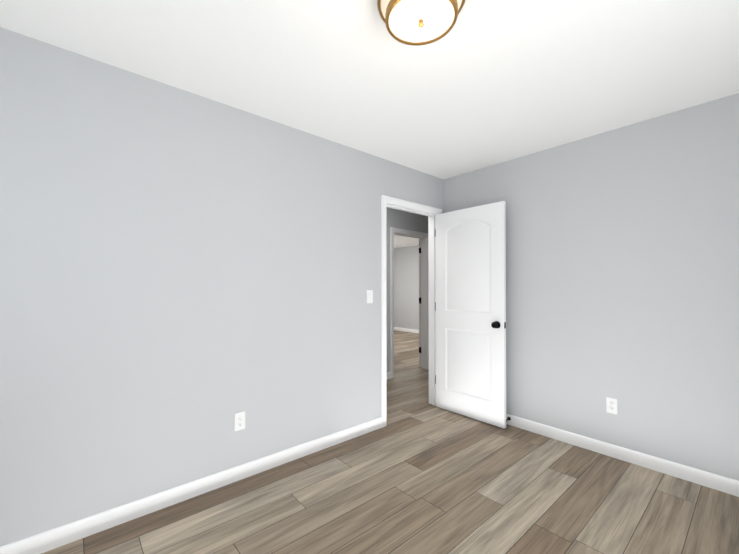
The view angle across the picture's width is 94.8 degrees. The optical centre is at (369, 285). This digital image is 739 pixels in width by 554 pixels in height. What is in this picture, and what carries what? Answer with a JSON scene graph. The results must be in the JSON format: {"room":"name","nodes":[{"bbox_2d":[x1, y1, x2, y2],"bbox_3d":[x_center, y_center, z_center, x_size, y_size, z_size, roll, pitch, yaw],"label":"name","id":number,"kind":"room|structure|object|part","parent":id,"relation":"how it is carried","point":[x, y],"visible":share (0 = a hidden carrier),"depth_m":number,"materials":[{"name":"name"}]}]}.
{"room":"empty bedroom","nodes":[
{"label":"empty bedroom","id":0,"kind":"room"},
{"bbox_2d":[0,27,443,545],"bbox_3d":[0.883,0.069,3.839,8.340,2.440,0.120,0,-1,-41],"label":"wall","id":1,"kind":"structure","parent":0,"point":[185,276],"depth_m":1.95,"materials":[{"name":"grey paint"}]},
{"bbox_2d":[0,417,381,553],"bbox_3d":[-1.008,1.228,2.093,2.968,0.092,0.013,0,-1,-41],"label":"baseboard","id":2,"kind":"structure","parent":1,"relation":"attached to","point":[48,540],"depth_m":1.96,"materials":[{"name":"white paint"}]},
{"bbox_2d":[234,411,244,430],"bbox_3d":[-0.851,0.895,2.236,0.070,0.115,0.009,0,-1,-41],"label":"electrical outlet","id":3,"kind":"object","parent":1,"relation":"attached to","point":[239,420],"visible":1,"depth_m":2.23,"materials":[{"name":"white plastic"}]},
{"bbox_2d":[367,290,372,302],"bbox_3d":[0.004,0.102,2.986,0.070,0.115,0.010,0,-1,-41],"label":"light switch","id":4,"kind":"object","parent":1,"relation":"attached to","point":[369,296],"visible":1,"depth_m":2.98,"materials":[{"name":"white plastic"}]},
{"bbox_2d":[381,195,441,427],"bbox_3d":[0.401,0.235,3.417,0.884,2.102,0.154,0,-1,-41],"label":"door frame","id":5,"kind":"structure","parent":1,"relation":"attached to","point":[397,201],"depth_m":3.44,"materials":[{"name":"white paint"}]},
{"bbox_2d":[436,201,505,428],"bbox_3d":[0.961,0.263,3.312,0.168,2.020,0.758,0,-1,-41],"label":"door","id":6,"kind":"structure","parent":1,"relation":"in","point":[471,312],"depth_m":3.26,"materials":[{"name":"white paint"}]},
{"bbox_3d":[1.176,0.358,3.064,0.168,0.066,0.103,0,-1,-41],"label":"knob","id":7,"kind":"part","parent":6,"relation":"part of","materials":[{"name":"black metal"}]},
{"bbox_2d":[0,0,738,248],"bbox_3d":[0.069,-1.192,4.785,8.340,0.100,8.640,0,-1,-41],"label":"ceiling","id":8,"kind":"structure","parent":0,"point":[483,84],"depth_m":1.78,"materials":[{"name":"paint"}]},
{"bbox_2d":[377,0,464,45],"bbox_3d":[0.207,-1.106,1.368,0.352,0.133,0.352,0,-1,-41],"label":"flush-mount light","id":9,"kind":"object","parent":8,"relation":"attached to","point":[416,22],"visible":1,"depth_m":1.36,"materials":[{"name":"white glass"}]},
{"bbox_2d":[41,330,738,553],"bbox_3d":[0.069,1.327,4.763,8.340,0.060,8.640,0,-1,-41],"label":"floor","id":10,"kind":"structure","parent":0,"point":[418,474],"depth_m":1.98,"materials":[{"name":"brown wood"}]},
{"bbox_2d":[394,246,418,329],"bbox_3d":[3.168,0.101,7.473,0.120,2.440,8.400,0,-1,-41],"label":"wall","id":11,"kind":"structure","parent":0,"point":[406,287],"depth_m":9.79,"materials":[{"name":"grey paint"}]},
{"bbox_2d":[394,327,418,332],"bbox_3d":[1.768,1.288,8.969,0.013,0.092,4.230,0,-1,-41],"label":"baseboard","id":12,"kind":"structure","parent":11,"relation":"attached to","point":[395,328],"depth_m":9.78,"materials":[{"name":"white paint"}]},
{"bbox_2d":[386,207,427,372],"bbox_3d":[0.148,0.077,4.683,8.100,2.440,0.120,0,-1,-41],"label":"wall","id":13,"kind":"structure","parent":0,"point":[399,219],"depth_m":4.75,"materials":[{"name":"grey paint"}]},
{"bbox_2d":[390,227,428,378],"bbox_3d":[0.577,0.249,5.056,0.864,2.102,0.154,0,-1,-41],"label":"door frame","id":14,"kind":"structure","parent":13,"relation":"attached to","point":[424,302],"depth_m":5.25,"materials":[{"name":"white paint"}]},
{"bbox_2d":[419,239,420,366],"bbox_3d":[1.049,0.283,5.640,0.168,2.020,0.765,0,-1,43],"label":"hall door","id":15,"kind":"structure","parent":13,"relation":"in","point":[419,303],"depth_m":5.36,"materials":[{"name":"white paint"}]},
{"bbox_3d":[0.799,0.238,5.360,0.046,1.676,0.012,0,-1,43],"label":"hall door hinges","id":16,"kind":"part","parent":15,"relation":"part of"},
{"bbox_2d":[444,93,738,480],"bbox_3d":[1.847,0.059,2.596,0.120,2.440,3.020,0,-1,-41],"label":"wall","id":17,"kind":"structure","parent":0,"point":[622,265],"depth_m":2.45,"materials":[{"name":"grey paint"}]},
{"bbox_2d":[606,397,617,414],"bbox_3d":[1.807,0.900,2.535,0.009,0.115,0.070,0,-1,-41],"label":"electrical outlet","id":18,"kind":"object","parent":17,"relation":"attached to","point":[612,405],"visible":1,"depth_m":2.53,"materials":[{"name":"white plastic"}]},
{"bbox_2d":[506,414,738,496],"bbox_3d":[1.741,1.233,2.593,0.030,0.092,2.870,0,-1,-41],"label":"baseboard","id":19,"kind":"structure","parent":17,"relation":"attached to","point":[704,478],"depth_m":2.42,"materials":[{"name":"white paint"}]}
]}

